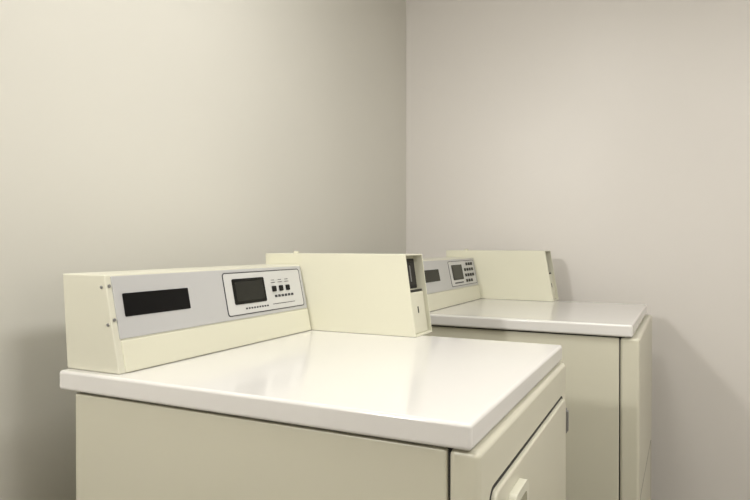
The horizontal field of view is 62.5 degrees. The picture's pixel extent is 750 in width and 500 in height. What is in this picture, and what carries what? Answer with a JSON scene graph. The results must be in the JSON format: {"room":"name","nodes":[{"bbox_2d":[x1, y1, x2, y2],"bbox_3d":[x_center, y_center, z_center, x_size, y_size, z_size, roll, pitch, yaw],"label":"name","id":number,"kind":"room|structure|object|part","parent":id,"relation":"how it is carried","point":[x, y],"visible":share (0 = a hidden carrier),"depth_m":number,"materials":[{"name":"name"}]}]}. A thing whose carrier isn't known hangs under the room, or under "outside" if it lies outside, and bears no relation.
{"room":"laundry","nodes":[
{"label":"laundry","id":0,"kind":"room"},
{"bbox_2d":[0,0,405,499],"bbox_3d":[-0.828,-0.091,1.104,0.100,2.440,4.460,0,1,26],"label":"wall","id":1,"kind":"structure","parent":0,"point":[135,134],"depth_m":1.59,"materials":[{"name":"beige paint"}]},
{"bbox_2d":[416,330,431,336],"bbox_3d":[-0.075,0.208,1.641,0.441,0.003,0.105,0,1,26],"label":"box","id":2,"kind":"object","parent":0,"point":[428,331],"depth_m":1.55,"materials":[{"name":"beige metal"}]},
{"bbox_2d":[406,0,749,499],"bbox_3d":[1.399,-0.102,2.443,2.728,2.440,0.100,0,1,26],"label":"wall","id":3,"kind":"structure","parent":0,"point":[610,138],"depth_m":2.56,"materials":[{"name":"grey paint"}]},
{"bbox_3d":[0.443,1.184,0.494,2.928,0.100,4.460,0,1,26],"label":"floor","id":4,"kind":"structure","parent":0,"visible":0},
{"bbox_2d":[76,392,447,499],"bbox_3d":[-0.077,0.676,1.252,0.701,0.844,0.662,0,1,26],"label":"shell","id":5,"kind":"object","parent":4,"relation":"on","point":[126,449],"visible":0.48,"depth_m":0.95,"materials":[{"name":"metal"}]},
{"bbox_2d":[81,392,453,449],"bbox_3d":[-0.068,0.251,1.244,0.709,0.014,0.650,0,1,26],"label":"lid shadow gap","id":6,"kind":"object","parent":5,"relation":"attached to","point":[81,392],"depth_m":0.91,"materials":[{"name":"black"}]},
{"bbox_2d":[60,330,561,450],"bbox_3d":[-0.073,0.231,1.247,0.765,0.035,0.686,0,1,26],"label":"washing machine top","id":7,"kind":"object","parent":5,"relation":"on","point":[448,392],"visible":0.84,"depth_m":1.02,"materials":[{"name":"white metal"}]},
{"bbox_2d":[63,264,308,374],"bbox_3d":[-0.369,0.127,1.375,0.143,0.172,0.622,0,1,26],"label":"console housing","id":8,"kind":"object","parent":7,"relation":"on","point":[92,345],"depth_m":1.10,"materials":[{"name":"beige metal"}]},
{"bbox_2d":[122,288,190,316],"bbox_3d":[-0.411,0.097,1.174,0.010,0.041,0.164,0,1,26],"label":"display window","id":9,"kind":"structure","parent":8,"relation":"attached to","point":[146,302],"depth_m":1.17,"materials":[{"name":"black plastic"}]},
{"bbox_2d":[110,266,306,338],"bbox_3d":[-0.323,0.099,1.358,0.027,0.110,0.608,0,1,26],"label":"console overlay","id":10,"kind":"object","parent":8,"relation":"attached to","point":[205,288],"depth_m":1.23,"materials":[{"name":"grey plastic"}]},
{"bbox_2d":[121,309,310,372],"bbox_3d":[-0.307,0.185,1.352,0.015,0.055,0.606,0,1,26],"label":"strip","id":11,"kind":"object","parent":8,"relation":"attached to","point":[155,350],"depth_m":1.27,"materials":[{"name":"beige metal"}]},
{"bbox_3d":[-0.288,0.093,1.424,0.013,0.057,0.118,0,1,26],"label":"lcd bezel","id":12,"kind":"part","parent":8,"relation":"part of","materials":[{"name":"black plastic"}]},
{"bbox_2d":[234,280,264,301],"bbox_3d":[-0.288,0.093,1.424,0.009,0.043,0.102,0,1,26],"label":"lcd screen","id":13,"kind":"object","parent":8,"relation":"attached to","point":[245,290],"visible":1,"depth_m":1.42,"materials":[{"name":"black glass"}]},
{"bbox_2d":[222,269,303,316],"bbox_3d":[-0.260,0.097,1.483,0.021,0.095,0.304,0,1,26],"label":"control outline","id":14,"kind":"object","parent":8,"relation":"attached to","point":[283,269],"visible":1,"depth_m":1.43},
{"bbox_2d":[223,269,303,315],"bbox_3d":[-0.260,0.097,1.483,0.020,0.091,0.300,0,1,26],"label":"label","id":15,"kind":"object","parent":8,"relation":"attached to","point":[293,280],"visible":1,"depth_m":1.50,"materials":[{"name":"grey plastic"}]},
{"bbox_2d":[406,255,416,291],"bbox_3d":[-0.086,0.111,1.646,0.415,0.197,0.105,0,1,26],"label":"box","id":16,"kind":"object","parent":7,"relation":"on","point":[410,256],"visible":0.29,"depth_m":1.59,"materials":[{"name":"beige metal"}]},
{"bbox_2d":[266,253,415,336],"bbox_3d":[-0.099,0.110,1.592,0.443,0.200,0.003,0,1,26],"label":"box","id":17,"kind":"object","parent":16,"relation":"attached to","point":[349,293],"visible":0.76,"depth_m":1.56,"materials":[{"name":"metal"}]},
{"bbox_2d":[278,253,421,255],"bbox_3d":[-0.087,0.011,1.645,0.413,0.003,0.105,0,1,26],"label":"box","id":18,"kind":"object","parent":16,"relation":"attached to","point":[278,253],"depth_m":1.67,"materials":[{"name":"beige metal"}]},
{"bbox_2d":[367,253,431,329],"bbox_3d":[-0.052,0.110,1.689,0.443,0.200,0.003,0,1,26],"label":"box","id":19,"kind":"object","parent":16,"relation":"attached to","point":[418,260],"visible":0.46,"depth_m":1.60,"materials":[{"name":"metal"}]},
{"bbox_2d":[406,259,416,288],"bbox_3d":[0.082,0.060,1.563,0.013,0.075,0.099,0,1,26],"label":"coin slot","id":20,"kind":"object","parent":16,"relation":"in","point":[408,260],"depth_m":1.60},
{"bbox_2d":[411,291,427,333],"bbox_3d":[0.101,0.157,1.555,0.032,0.103,0.095,0,1,26],"label":"box","id":21,"kind":"object","parent":16,"relation":"in","point":[420,321],"visible":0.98,"depth_m":1.55,"materials":[{"name":"beige metal"}]},
{"bbox_3d":[0.101,0.157,1.555,0.032,0.103,0.095,0,1,26],"label":"vault door","id":22,"kind":"part","parent":21,"relation":"part of","materials":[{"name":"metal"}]},
{"bbox_2d":[448,450,451,499],"bbox_3d":[0.238,0.673,1.099,0.012,0.832,0.654,0,1,26],"label":"panel seam","id":23,"kind":"object","parent":5,"relation":"attached to","point":[449,451],"visible":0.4,"depth_m":0.80,"materials":[{"name":"black"}]},
{"bbox_2d":[450,362,568,499],"bbox_3d":[0.266,0.646,1.089,0.053,0.786,0.674,0,1,26],"label":"panel","id":24,"kind":"object","parent":5,"relation":"attached to","point":[474,472],"depth_m":0.88,"materials":[{"name":"metal"}]},
{"bbox_2d":[489,396,562,499],"bbox_3d":[0.279,0.570,1.081,0.002,0.510,0.588,0,1,26],"label":"door gap","id":25,"kind":"structure","parent":24,"relation":"attached to","point":[560,398],"depth_m":0.98,"materials":[{"name":"beige metal"}]},
{"bbox_2d":[491,399,565,499],"bbox_3d":[0.281,0.570,1.081,0.013,0.500,0.580,0,1,26],"label":"door","id":26,"kind":"structure","parent":24,"relation":"attached to","point":[542,461],"depth_m":1.12,"materials":[{"name":"metal"}]},
{"bbox_2d":[508,478,528,499],"bbox_3d":[0.210,0.434,0.909,0.014,0.175,0.085,0,1,26],"label":"door handle","id":27,"kind":"object","parent":26,"relation":"attached to","point":[520,491],"depth_m":0.91,"materials":[{"name":"beige plastic"}]},
{"bbox_3d":[0.413,0.371,1.343,0.014,0.045,0.010,0,1,26],"label":"hinge","id":28,"kind":"part","parent":24,"relation":"part of","materials":[{"name":"beige metal"}]},
{"bbox_2d":[422,249,651,499],"bbox_3d":[0.545,0.559,2.235,0.805,1.121,0.752,0,1,27],"label":"washing machine","id":29,"kind":"object","parent":4,"relation":"on","point":[496,295],"visible":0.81,"depth_m":1.84,"materials":[{"name":"metal"}]},
{"bbox_3d":[0.531,0.224,2.202,0.765,0.035,0.686,0,1,27],"label":"lid","id":30,"kind":"part","parent":29,"relation":"part of","materials":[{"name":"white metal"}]},
{"bbox_3d":[0.709,0.150,2.508,0.034,0.103,0.095,0,1,27],"label":"coin vault door","id":31,"kind":"part","parent":29,"relation":"part of","materials":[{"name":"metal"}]},
{"bbox_3d":[0.868,0.638,2.040,0.052,0.786,0.674,0,1,27],"label":"panel","id":32,"kind":"part","parent":29,"relation":"part of","materials":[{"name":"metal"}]}
]}

